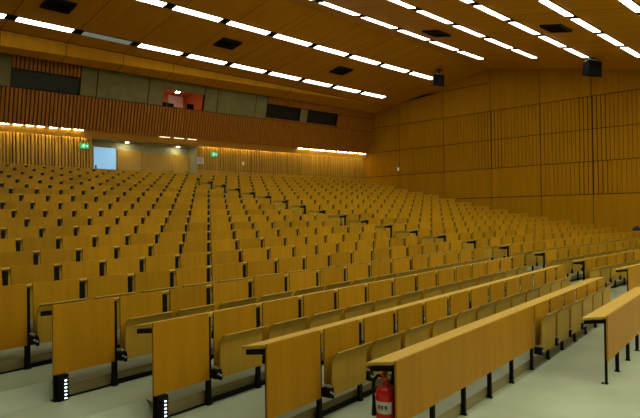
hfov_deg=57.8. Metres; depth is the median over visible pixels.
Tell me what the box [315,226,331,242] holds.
seat
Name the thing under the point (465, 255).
seat
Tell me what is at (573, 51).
diffuser
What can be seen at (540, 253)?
row desk
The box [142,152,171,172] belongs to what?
door
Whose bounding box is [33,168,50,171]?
seat
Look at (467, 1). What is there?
ceiling lamp
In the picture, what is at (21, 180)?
seat
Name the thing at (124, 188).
seat
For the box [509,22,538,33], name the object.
diffuser
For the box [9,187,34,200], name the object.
seat
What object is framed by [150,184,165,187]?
seat
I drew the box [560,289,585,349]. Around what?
seat
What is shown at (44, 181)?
seat
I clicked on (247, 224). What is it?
seat
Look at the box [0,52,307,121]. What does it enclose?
wall
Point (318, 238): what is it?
seat
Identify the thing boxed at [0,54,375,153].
balcony
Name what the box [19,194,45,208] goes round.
seat
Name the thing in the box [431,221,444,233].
seat
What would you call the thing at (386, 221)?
seat
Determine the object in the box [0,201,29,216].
seat
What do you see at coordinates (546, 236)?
seat
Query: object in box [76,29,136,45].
ceiling lamp
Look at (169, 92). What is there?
ceiling
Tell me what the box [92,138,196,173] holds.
trim
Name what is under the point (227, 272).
seat
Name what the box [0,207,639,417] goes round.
floor
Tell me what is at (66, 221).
seat
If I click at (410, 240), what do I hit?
seat
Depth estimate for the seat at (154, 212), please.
11.91 m
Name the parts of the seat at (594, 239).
backrest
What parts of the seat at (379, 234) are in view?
backrest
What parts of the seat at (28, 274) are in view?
leg, seat, backrest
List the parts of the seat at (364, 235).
backrest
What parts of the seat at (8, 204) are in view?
backrest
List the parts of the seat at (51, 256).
leg, backrest, seat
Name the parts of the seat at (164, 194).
backrest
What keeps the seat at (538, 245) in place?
on the floor
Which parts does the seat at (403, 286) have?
backrest, seat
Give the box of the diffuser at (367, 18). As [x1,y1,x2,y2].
[363,17,395,27]
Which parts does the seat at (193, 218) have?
backrest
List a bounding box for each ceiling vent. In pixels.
[39,0,76,14]
[213,37,242,49]
[329,66,352,75]
[422,30,450,36]
[539,24,571,32]
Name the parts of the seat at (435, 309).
leg, backrest, seat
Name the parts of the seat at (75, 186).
backrest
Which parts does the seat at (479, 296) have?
backrest, seat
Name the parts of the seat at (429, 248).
backrest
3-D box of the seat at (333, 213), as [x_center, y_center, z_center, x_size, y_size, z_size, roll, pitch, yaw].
[0.311,0.381,16.505,0.564,0.765,0.330,0,-1,-45]
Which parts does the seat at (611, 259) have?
backrest, seat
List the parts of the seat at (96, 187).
backrest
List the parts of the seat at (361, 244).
backrest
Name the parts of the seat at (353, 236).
backrest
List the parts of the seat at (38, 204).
backrest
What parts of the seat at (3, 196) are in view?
backrest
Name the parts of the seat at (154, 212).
backrest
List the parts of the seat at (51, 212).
backrest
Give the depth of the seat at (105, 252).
7.39 m
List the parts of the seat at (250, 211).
backrest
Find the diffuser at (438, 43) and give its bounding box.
[431,42,457,49]
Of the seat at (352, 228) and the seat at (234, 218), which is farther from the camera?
the seat at (352, 228)
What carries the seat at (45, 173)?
on the floor
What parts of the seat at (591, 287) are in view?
backrest, seat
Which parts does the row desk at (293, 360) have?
frame, panel, foot rail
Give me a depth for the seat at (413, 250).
10.71 m
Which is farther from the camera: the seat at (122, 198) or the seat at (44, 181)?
the seat at (44, 181)
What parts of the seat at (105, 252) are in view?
leg, backrest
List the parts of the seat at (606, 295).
backrest, seat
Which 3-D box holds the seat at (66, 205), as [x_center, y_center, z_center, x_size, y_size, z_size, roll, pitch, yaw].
[-4.830,0.240,11.262,0.330,0.765,0.509,-1,-1,38]
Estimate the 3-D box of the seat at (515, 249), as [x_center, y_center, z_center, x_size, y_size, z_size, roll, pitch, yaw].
[4.218,1.135,12.601,0.564,0.765,0.330,0,-1,-45]
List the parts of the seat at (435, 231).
seat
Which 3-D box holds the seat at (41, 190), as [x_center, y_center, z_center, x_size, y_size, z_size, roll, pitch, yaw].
[-5.874,-0.064,12.472,0.330,0.765,0.509,-1,-1,38]
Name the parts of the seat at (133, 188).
backrest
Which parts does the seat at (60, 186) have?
backrest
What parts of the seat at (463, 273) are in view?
backrest, seat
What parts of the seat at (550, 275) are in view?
backrest, seat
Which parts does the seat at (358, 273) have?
backrest, seat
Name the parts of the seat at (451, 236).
backrest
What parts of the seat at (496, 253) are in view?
backrest, seat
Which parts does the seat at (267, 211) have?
backrest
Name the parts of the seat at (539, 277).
backrest, seat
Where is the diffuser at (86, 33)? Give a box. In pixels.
[81,31,131,44]
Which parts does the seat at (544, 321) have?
leg, backrest, seat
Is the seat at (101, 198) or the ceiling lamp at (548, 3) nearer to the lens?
the seat at (101, 198)
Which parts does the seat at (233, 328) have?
leg, backrest, seat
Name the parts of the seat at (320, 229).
backrest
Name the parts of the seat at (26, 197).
backrest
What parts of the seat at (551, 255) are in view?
backrest, seat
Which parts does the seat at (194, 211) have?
backrest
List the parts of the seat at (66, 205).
backrest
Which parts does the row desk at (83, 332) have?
frame, panel, foot rail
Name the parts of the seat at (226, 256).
leg, backrest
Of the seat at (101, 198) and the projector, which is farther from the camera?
the projector
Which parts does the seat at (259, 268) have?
leg, backrest, seat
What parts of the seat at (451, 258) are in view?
backrest, seat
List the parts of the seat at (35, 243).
leg, backrest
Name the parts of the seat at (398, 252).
backrest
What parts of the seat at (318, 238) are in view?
backrest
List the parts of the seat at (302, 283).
backrest, seat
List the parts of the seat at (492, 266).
backrest, seat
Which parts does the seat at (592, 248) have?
backrest, seat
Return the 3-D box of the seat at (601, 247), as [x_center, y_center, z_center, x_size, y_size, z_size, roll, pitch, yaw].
[6.837,1.224,14.105,0.564,0.765,0.330,0,-1,-45]
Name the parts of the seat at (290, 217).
backrest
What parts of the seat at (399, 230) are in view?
backrest, seat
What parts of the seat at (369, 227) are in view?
backrest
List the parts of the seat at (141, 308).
leg, backrest, seat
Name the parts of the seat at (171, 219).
backrest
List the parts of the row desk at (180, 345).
frame, panel, foot rail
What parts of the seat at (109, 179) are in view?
backrest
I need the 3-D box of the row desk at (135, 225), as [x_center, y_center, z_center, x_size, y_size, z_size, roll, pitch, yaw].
[-2.236,0.639,10.926,0.241,0.761,8.397,-1,-1,38]
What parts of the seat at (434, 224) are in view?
backrest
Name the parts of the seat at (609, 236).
backrest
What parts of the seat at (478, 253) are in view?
backrest, seat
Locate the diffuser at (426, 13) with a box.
[417,11,451,23]
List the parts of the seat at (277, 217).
backrest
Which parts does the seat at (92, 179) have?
backrest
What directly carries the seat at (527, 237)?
on the floor
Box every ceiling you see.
[0,0,639,113]
[164,89,195,96]
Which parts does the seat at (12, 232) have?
leg, backrest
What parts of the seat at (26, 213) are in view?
backrest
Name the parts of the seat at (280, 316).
leg, backrest, seat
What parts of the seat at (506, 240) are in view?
backrest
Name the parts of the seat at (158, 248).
leg, backrest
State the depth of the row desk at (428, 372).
4.94 m
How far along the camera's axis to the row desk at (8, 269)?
7.06 m
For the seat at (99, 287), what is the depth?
5.77 m
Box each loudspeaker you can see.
[432,69,444,85]
[582,57,601,76]
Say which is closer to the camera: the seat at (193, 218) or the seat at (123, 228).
the seat at (123, 228)
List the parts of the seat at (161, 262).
leg, backrest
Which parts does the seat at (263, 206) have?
backrest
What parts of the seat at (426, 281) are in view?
backrest, seat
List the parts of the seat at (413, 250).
backrest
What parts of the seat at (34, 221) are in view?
backrest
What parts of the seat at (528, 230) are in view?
backrest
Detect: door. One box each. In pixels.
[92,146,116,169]
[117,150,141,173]
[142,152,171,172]
[167,95,182,107]
[172,154,188,173]
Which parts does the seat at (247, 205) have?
backrest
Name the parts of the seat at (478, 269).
backrest, seat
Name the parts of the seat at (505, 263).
backrest, seat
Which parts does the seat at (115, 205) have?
backrest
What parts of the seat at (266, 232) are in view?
backrest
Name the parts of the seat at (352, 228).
backrest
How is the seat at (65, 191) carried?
on the floor
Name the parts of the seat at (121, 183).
backrest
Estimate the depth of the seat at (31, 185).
13.07 m
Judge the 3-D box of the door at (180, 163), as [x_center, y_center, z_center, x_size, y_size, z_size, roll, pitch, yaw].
[-5.486,-1.330,22.875,0.760,1.635,0.098,0,-1,-45]
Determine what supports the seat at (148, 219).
on the floor
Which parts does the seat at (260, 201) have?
backrest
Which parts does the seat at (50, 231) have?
leg, backrest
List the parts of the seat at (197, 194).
backrest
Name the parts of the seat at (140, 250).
leg, backrest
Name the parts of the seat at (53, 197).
backrest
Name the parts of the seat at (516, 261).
backrest, seat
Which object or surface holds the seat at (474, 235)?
on the floor
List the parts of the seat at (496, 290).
backrest, seat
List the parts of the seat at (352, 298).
leg, backrest, seat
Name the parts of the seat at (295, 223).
backrest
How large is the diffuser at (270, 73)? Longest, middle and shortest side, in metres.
1.510 x 0.250 x 0.008 m
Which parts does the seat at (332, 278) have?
backrest, seat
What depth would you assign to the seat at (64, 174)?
16.15 m
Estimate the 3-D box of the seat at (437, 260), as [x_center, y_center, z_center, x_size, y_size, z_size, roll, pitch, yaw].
[1.931,1.137,9.735,0.330,0.765,0.568,-1,-1,38]
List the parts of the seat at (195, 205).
backrest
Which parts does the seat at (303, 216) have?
backrest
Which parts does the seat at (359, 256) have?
backrest, seat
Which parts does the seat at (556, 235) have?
backrest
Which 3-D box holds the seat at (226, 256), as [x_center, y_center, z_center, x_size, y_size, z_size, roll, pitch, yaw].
[-1.357,0.962,8.074,0.330,0.765,0.568,-1,-1,38]
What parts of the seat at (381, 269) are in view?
backrest, seat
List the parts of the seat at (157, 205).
backrest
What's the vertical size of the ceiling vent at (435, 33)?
0.172 m
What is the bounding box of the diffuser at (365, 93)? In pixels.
[361,92,385,97]
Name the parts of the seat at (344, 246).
backrest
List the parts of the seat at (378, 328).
leg, backrest, seat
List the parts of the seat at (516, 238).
backrest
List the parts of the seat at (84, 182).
backrest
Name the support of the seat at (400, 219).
on the floor
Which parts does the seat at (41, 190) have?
backrest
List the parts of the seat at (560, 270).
backrest, seat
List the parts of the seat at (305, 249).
backrest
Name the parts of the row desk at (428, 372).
frame, leg, leg, panel, leg, leg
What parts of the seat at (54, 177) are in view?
backrest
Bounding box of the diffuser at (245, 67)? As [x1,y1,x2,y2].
[231,64,265,72]
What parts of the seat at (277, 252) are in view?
backrest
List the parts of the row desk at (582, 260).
frame, foot rail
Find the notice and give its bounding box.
[197,157,203,163]
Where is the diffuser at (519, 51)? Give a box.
[513,50,535,57]
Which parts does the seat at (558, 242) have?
backrest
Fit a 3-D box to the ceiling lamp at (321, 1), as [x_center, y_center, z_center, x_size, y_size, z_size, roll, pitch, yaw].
[0.586,-5.856,16.922,1.830,0.078,0.273,0,-1,-45]
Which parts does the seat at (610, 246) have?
backrest, seat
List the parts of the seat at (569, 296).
leg, backrest, seat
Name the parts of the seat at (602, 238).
backrest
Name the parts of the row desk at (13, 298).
panel, foot rail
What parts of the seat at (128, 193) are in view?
backrest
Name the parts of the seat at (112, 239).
leg, backrest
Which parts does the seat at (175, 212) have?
backrest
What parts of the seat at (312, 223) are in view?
backrest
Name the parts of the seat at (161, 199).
backrest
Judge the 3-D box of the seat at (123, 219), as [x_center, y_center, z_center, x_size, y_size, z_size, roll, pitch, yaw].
[-3.461,0.512,10.469,0.330,0.765,0.509,-1,-1,38]
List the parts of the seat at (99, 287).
leg, backrest, seat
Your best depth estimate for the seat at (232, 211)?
13.62 m
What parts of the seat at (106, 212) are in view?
backrest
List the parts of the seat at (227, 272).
leg, backrest, seat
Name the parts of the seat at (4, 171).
backrest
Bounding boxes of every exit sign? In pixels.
[80,143,88,148]
[211,152,217,156]
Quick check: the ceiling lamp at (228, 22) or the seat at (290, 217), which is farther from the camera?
the ceiling lamp at (228, 22)
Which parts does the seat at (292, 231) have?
backrest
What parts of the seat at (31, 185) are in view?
backrest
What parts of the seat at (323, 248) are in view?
backrest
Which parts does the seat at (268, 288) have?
leg, backrest, seat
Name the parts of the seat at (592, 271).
backrest, seat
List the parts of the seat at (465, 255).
backrest, seat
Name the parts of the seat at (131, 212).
backrest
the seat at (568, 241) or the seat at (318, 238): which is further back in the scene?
the seat at (568, 241)
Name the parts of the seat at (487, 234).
backrest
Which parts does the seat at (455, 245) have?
backrest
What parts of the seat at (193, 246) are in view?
backrest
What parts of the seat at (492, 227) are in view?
backrest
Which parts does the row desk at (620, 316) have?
frame, leg, panel, leg, leg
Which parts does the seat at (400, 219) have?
backrest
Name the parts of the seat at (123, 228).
leg, backrest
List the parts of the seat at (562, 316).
leg, backrest, seat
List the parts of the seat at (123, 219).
backrest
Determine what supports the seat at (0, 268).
on the floor
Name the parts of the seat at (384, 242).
backrest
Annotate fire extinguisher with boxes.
[372,371,392,417]
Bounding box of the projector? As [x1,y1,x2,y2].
[163,102,173,106]
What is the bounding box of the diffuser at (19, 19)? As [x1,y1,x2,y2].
[16,17,73,32]
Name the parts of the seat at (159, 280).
leg, backrest, seat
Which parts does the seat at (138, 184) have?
backrest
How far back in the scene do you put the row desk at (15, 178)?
15.18 m
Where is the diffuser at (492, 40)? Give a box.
[486,39,511,47]
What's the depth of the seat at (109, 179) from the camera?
16.33 m
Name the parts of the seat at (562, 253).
backrest, seat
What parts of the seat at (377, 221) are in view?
backrest, seat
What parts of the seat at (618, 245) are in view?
backrest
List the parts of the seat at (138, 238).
leg, backrest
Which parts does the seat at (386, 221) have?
seat, backrest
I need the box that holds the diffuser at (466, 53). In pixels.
[460,52,482,58]
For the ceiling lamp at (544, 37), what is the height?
0.070 m
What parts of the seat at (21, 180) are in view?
backrest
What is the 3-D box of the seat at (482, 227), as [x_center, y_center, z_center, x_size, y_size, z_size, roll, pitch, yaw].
[4.605,0.837,16.335,0.564,0.765,0.330,0,-1,-45]
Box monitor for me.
[187,104,193,108]
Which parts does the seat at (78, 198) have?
backrest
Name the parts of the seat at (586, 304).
backrest, seat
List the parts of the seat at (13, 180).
backrest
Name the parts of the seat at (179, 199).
backrest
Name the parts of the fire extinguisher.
lever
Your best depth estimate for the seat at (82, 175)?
16.57 m
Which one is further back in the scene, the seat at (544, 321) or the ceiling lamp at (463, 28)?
the ceiling lamp at (463, 28)
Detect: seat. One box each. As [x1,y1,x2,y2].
[0,166,12,169]
[0,170,20,177]
[0,173,6,177]
[0,177,15,186]
[0,182,24,192]
[0,187,8,192]
[0,193,18,208]
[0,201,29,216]
[0,209,11,217]
[0,217,23,238]
[0,238,15,251]
[0,250,32,284]
[0,268,1,285]
[1,226,38,250]
[2,264,53,318]
[6,163,24,166]
[7,174,28,182]
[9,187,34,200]
[11,209,42,226]
[13,167,32,170]
[16,178,37,187]
[16,237,55,264]
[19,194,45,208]
[21,171,40,174]
[24,217,56,236]
[24,278,86,369]
[25,164,639,248]
[25,183,47,193]
[29,175,49,178]
[30,201,57,216]
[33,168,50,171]
[33,248,75,279]
[35,188,58,200]
[38,179,59,187]
[39,226,73,248]
[41,172,59,179]
[43,209,71,225]
[46,194,70,208]
[48,184,69,193]
[50,176,69,183]
[51,169,68,172]
[54,260,99,300]
[56,235,92,260]
[57,217,87,235]
[58,202,83,216]
[59,189,81,201]
[60,173,77,176]
[60,180,79,188]
[70,177,87,184]
[70,185,90,194]
[71,195,94,208]
[72,209,98,224]
[74,225,104,246]
[76,246,113,275]
[78,174,95,177]
[79,274,135,328]
[80,181,98,189]
[82,189,102,201]
[84,202,108,215]
[88,177,105,185]
[88,216,115,234]
[91,185,110,194]
[92,234,124,258]
[94,195,115,208]
[99,182,116,185]
[99,209,123,224]
[99,257,139,291]
[103,190,122,201]
[105,224,133,244]
[106,178,122,185]
[108,202,130,215]
[111,186,128,195]
[111,291,171,386]
[114,244,147,271]
[116,196,136,208]
[116,216,140,232]
[117,182,133,190]
[123,190,141,201]
[124,209,146,223]
[125,233,154,255]
[128,269,177,318]
[129,187,145,195]
[131,202,151,215]
[134,183,149,190]
[134,224,160,242]
[137,196,155,208]
[140,254,175,286]
[141,216,164,231]
[142,191,159,202]
[146,187,162,191]
[147,209,168,222]
[148,242,179,267]
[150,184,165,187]
[152,202,171,215]
[155,232,183,253]
[156,196,174,208]
[160,191,176,202]
[161,223,185,241]
[162,285,215,332]
[163,188,178,196]
[165,216,187,230]
[169,209,189,222]
[170,266,214,303]
[172,203,191,214]
[174,197,192,208]
[175,252,211,281]
[177,192,193,202]
[179,188,194,196]
[179,241,210,264]
[182,231,210,249]
[185,222,210,235]
[187,215,210,226]
[189,209,209,222]
[190,203,209,214]
[191,197,209,208]
[193,192,209,202]
[205,304,266,405]
[206,279,256,359]
[207,215,228,240]
[207,222,230,250]
[207,230,232,240]
[207,239,234,275]
[207,250,238,291]
[207,262,250,303]
[208,193,223,197]
[208,197,224,202]
[208,203,225,208]
[208,209,226,230]
[224,193,238,202]
[225,198,240,208]
[226,203,242,214]
[227,209,244,221]
[229,215,247,229]
[230,221,251,238]
[233,229,255,249]
[235,238,260,261]
[239,247,266,276]
[241,198,255,208]
[243,203,258,214]
[243,259,281,296]
[245,209,261,220]
[248,215,266,226]
[248,274,293,326]
[252,221,270,237]
[255,296,308,387]
[256,198,269,208]
[256,228,276,247]
[259,204,273,214]
[261,236,283,258]
[262,209,277,220]
[267,214,283,227]
[267,245,291,272]
[271,220,289,236]
[275,256,309,290]
[277,227,296,245]
[278,209,292,220]
[284,214,299,226]
[284,235,304,256]
[285,270,324,316]
[290,220,306,234]
[292,244,314,269]
[297,227,314,243]
[298,290,343,346]
[300,214,314,226]
[303,254,334,285]
[305,234,324,253]
[307,220,321,233]
[314,214,328,219]
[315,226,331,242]
[315,242,335,265]
[316,266,351,308]
[316,319,371,417]
[321,209,339,225]
[322,219,336,233]
[325,233,341,251]
[328,251,357,280]
[332,225,346,240]
[334,284,374,333]
[336,241,354,262]
[341,214,360,232]
[342,232,358,249]
[344,263,376,301]
[347,225,361,239]
[350,249,377,276]
[355,239,372,260]
[357,310,405,401]
[359,213,371,224]
[359,231,374,248]
[362,218,383,230]
[362,224,375,238]
[363,279,400,343]
[368,260,397,295]
[371,247,395,272]
[373,238,391,257]
[374,230,390,246]
[381,218,394,237]
[387,223,408,237]
[389,237,407,248]
[389,246,412,258]
[390,257,417,277]
[391,275,423,305]
[391,303,433,384]
[394,217,406,229]
[404,236,417,255]
[405,223,418,242]
[406,244,427,269]
[407,217,419,228]
[410,255,434,290]
[414,228,434,243]
[415,271,444,316]
[418,222,430,243]
[422,243,441,266]
[422,296,458,338]
[428,253,450,285]
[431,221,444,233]
[431,227,443,249]
[436,241,454,254]
[436,268,462,307]
[443,233,462,250]
[444,221,453,226]
[444,251,465,281]
[445,227,455,233]
[447,290,479,328]
[449,240,466,261]
[454,265,478,300]
[456,226,467,239]
[458,232,473,253]
[458,249,478,277]
[467,225,478,231]
[469,285,497,320]
[470,262,493,308]
[471,231,482,247]
[473,238,492,260]
[473,247,490,274]
[480,225,488,230]
[483,231,493,245]
[485,259,506,281]
[488,237,505,259]
[488,281,513,313]
[489,224,498,236]
[494,230,504,244]
[499,257,518,291]
[502,236,514,257]
[503,243,526,265]
[504,277,528,307]
[505,229,514,235]
[511,255,529,285]
[512,235,524,243]
[515,228,524,234]
[519,273,541,310]
[521,242,537,266]
[523,234,534,249]
[526,228,534,240]
[530,299,559,369]
[532,241,549,270]
[533,233,544,248]
[533,267,563,303]
[534,270,552,297]
[537,249,562,282]
[543,232,554,239]
[545,240,559,255]
[546,294,573,359]
[553,232,564,238]
[554,239,568,258]
[555,264,572,297]
[556,248,573,273]
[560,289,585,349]
[561,231,573,237]
[563,284,595,341]
[564,238,577,256]
[567,247,583,276]
[573,237,586,246]
[575,280,605,333]
[577,245,593,279]
[581,257,601,284]
[582,236,594,253]
[586,277,612,327]
[589,244,602,267]
[591,235,602,245]
[596,256,612,282]
[597,243,611,265]
[598,234,609,250]
[605,254,621,286]
[607,234,617,249]
[607,242,619,254]
[614,240,633,251]
[614,253,630,287]
[615,241,626,252]
[622,239,639,259]
[623,251,639,284]
[634,250,639,263]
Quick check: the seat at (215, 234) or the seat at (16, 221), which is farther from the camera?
the seat at (215, 234)
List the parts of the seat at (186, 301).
leg, backrest, seat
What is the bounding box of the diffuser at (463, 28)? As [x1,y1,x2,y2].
[454,26,484,36]
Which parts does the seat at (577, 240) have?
backrest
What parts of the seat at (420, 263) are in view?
backrest, seat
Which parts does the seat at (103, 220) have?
backrest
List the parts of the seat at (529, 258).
backrest, seat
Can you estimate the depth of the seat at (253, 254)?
8.52 m
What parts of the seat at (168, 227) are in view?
backrest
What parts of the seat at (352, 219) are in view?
backrest, seat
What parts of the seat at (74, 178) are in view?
backrest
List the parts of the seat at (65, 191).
backrest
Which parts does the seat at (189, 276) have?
leg, backrest, seat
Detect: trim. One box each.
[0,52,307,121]
[0,122,367,158]
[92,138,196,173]
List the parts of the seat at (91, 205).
backrest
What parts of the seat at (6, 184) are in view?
backrest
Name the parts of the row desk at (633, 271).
frame, panel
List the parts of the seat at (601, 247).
backrest, seat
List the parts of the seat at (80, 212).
backrest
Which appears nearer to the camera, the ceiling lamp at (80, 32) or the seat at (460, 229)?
the seat at (460, 229)
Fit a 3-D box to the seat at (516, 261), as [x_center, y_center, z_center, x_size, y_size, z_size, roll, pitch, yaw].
[3.574,1.238,10.565,0.330,0.765,0.568,-1,-1,38]
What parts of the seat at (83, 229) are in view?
backrest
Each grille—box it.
[434,74,443,85]
[589,60,601,75]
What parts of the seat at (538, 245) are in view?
backrest, seat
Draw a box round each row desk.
[0,170,184,179]
[0,182,223,191]
[0,201,274,205]
[0,240,461,373]
[1,219,337,231]
[2,236,417,335]
[6,163,175,175]
[7,174,195,185]
[9,187,225,195]
[11,209,293,213]
[13,167,196,178]
[15,178,208,187]
[16,224,375,241]
[19,194,270,200]
[24,214,328,251]
[33,231,388,254]
[37,249,472,401]
[133,256,512,417]
[186,174,338,179]
[197,177,359,183]
[207,180,380,188]
[220,184,394,196]
[235,187,408,197]
[242,265,563,417]
[249,191,423,197]
[264,195,431,203]
[282,198,455,208]
[300,202,472,213]
[319,206,482,213]
[338,210,501,224]
[360,213,528,223]
[366,277,601,417]
[383,217,542,237]
[409,221,564,235]
[436,224,581,241]
[466,227,618,248]
[498,232,626,256]
[533,239,636,283]
[572,250,635,295]
[581,287,639,384]
[614,263,639,291]
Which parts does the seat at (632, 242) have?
backrest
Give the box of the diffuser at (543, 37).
[540,36,565,46]
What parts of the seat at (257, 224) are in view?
backrest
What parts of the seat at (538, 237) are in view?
backrest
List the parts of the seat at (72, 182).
backrest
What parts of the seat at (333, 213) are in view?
backrest, seat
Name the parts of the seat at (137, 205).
backrest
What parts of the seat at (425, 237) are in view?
backrest, seat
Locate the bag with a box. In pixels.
[632,226,639,230]
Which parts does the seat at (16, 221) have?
backrest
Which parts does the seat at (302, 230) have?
backrest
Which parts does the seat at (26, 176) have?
backrest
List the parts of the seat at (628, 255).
backrest, seat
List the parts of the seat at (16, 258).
seat, backrest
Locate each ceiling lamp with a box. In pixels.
[0,12,12,19]
[9,15,78,33]
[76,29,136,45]
[133,42,186,55]
[139,0,171,7]
[168,4,226,22]
[184,53,230,65]
[223,19,273,35]
[227,62,268,73]
[266,71,303,80]
[270,32,314,46]
[301,78,334,86]
[312,44,350,56]
[315,0,363,15]
[331,85,362,92]
[347,54,382,64]
[358,15,400,28]
[360,91,387,98]
[378,63,410,72]
[389,0,419,9]
[395,29,432,40]
[407,71,432,79]
[414,9,455,24]
[429,40,460,50]
[451,24,487,37]
[457,50,485,59]
[461,0,477,3]
[470,3,512,20]
[484,37,515,48]
[506,20,542,34]
[511,48,538,58]
[536,35,567,47]
[538,0,576,17]
[563,47,589,57]
[569,17,602,32]
[596,32,625,45]
[618,46,639,57]
[619,0,639,13]
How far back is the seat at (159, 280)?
6.18 m
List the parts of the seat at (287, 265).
backrest, seat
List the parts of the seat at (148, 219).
backrest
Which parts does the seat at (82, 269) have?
leg, backrest, seat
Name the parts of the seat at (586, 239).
backrest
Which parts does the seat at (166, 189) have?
backrest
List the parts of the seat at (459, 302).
backrest, seat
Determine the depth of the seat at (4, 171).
14.89 m
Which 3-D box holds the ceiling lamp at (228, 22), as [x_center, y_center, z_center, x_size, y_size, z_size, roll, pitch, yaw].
[-2.231,-5.692,18.212,1.870,0.069,0.264,0,-1,-45]
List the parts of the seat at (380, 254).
backrest, seat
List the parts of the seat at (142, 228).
backrest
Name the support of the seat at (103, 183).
on the floor
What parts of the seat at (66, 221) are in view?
backrest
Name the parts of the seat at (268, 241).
backrest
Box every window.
[10,68,80,94]
[266,104,300,120]
[306,110,337,125]
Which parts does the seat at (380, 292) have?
leg, backrest, seat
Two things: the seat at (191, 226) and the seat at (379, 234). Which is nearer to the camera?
the seat at (191, 226)
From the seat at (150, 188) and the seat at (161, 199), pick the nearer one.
the seat at (161, 199)
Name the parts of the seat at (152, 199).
backrest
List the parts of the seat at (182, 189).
backrest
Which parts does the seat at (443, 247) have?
backrest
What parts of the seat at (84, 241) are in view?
leg, backrest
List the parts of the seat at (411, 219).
backrest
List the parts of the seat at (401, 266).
backrest, seat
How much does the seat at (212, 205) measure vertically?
0.765 m
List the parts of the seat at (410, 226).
backrest, seat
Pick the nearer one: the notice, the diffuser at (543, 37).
the diffuser at (543, 37)
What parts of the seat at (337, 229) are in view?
backrest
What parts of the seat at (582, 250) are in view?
backrest, seat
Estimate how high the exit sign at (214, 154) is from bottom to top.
0.176 m
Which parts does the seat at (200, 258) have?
leg, backrest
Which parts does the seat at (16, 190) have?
backrest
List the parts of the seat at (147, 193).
backrest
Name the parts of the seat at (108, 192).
backrest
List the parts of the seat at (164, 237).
backrest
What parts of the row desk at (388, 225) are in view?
frame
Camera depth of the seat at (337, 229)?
12.89 m
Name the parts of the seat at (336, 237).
backrest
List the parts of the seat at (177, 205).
backrest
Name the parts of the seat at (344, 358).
leg, backrest, seat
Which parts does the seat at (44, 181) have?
backrest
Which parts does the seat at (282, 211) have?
backrest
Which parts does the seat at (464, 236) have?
backrest, seat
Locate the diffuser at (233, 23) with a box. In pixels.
[227,21,269,34]
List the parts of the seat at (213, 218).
backrest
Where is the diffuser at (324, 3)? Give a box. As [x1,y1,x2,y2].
[320,2,359,14]
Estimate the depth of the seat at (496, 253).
13.50 m
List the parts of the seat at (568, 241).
backrest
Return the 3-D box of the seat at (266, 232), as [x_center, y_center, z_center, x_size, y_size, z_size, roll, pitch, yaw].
[-1.025,0.752,11.040,0.330,0.765,0.568,-1,-1,38]
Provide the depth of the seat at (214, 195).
16.24 m
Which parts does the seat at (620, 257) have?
backrest, seat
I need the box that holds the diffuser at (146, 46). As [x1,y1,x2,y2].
[138,44,181,54]
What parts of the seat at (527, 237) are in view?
backrest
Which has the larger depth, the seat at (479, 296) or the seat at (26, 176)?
the seat at (26, 176)
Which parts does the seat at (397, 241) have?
backrest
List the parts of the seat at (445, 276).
backrest, seat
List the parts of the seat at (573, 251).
backrest, seat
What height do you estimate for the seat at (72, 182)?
0.765 m
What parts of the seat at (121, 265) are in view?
leg, backrest, seat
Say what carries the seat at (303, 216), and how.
on the floor
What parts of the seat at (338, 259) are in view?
backrest, seat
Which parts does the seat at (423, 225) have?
backrest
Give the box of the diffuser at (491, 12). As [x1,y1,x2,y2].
[474,5,509,19]
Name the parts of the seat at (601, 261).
backrest, seat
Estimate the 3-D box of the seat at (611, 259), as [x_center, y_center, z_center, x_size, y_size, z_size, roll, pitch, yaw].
[6.159,1.337,12.311,0.564,0.730,0.330,0,-1,-45]
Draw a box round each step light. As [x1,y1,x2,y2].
[56,373,68,401]
[155,393,168,417]
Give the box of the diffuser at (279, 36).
[274,34,311,45]
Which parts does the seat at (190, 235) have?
backrest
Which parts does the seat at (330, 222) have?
backrest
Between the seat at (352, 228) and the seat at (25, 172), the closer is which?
the seat at (352, 228)
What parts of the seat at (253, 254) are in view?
backrest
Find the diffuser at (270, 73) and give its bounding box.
[269,72,300,79]
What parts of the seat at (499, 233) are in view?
backrest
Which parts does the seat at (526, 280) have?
backrest, seat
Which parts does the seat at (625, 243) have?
backrest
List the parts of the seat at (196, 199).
backrest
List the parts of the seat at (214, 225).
backrest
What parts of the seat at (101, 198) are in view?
backrest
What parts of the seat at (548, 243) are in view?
backrest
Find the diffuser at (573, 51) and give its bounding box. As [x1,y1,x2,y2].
[565,48,586,56]
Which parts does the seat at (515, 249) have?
backrest, seat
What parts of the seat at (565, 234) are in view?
backrest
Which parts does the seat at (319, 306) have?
leg, backrest, seat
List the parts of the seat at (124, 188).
backrest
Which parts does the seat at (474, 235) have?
backrest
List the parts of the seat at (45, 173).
backrest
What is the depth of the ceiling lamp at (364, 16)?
18.13 m
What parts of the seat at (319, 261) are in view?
backrest, seat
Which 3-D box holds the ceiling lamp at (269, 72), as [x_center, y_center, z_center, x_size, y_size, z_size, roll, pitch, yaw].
[-1.369,-5.232,22.797,1.810,0.070,0.274,0,-1,-45]
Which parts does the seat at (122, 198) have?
backrest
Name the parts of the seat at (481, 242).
backrest, seat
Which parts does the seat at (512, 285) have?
backrest, seat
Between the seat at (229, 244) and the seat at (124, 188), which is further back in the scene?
the seat at (124, 188)
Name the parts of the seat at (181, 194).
backrest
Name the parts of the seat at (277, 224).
backrest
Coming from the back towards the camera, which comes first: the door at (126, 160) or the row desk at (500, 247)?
the door at (126, 160)
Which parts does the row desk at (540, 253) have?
frame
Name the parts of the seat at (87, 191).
backrest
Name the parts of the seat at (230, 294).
leg, backrest, seat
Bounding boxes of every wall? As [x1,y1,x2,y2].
[0,131,364,182]
[163,94,185,107]
[186,94,202,109]
[364,69,639,233]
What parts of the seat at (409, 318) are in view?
leg, backrest, seat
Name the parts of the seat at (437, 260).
backrest, seat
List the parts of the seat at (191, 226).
backrest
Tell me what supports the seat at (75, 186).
on the floor
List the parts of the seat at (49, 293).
leg, backrest, seat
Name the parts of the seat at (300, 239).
backrest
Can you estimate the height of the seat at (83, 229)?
0.765 m

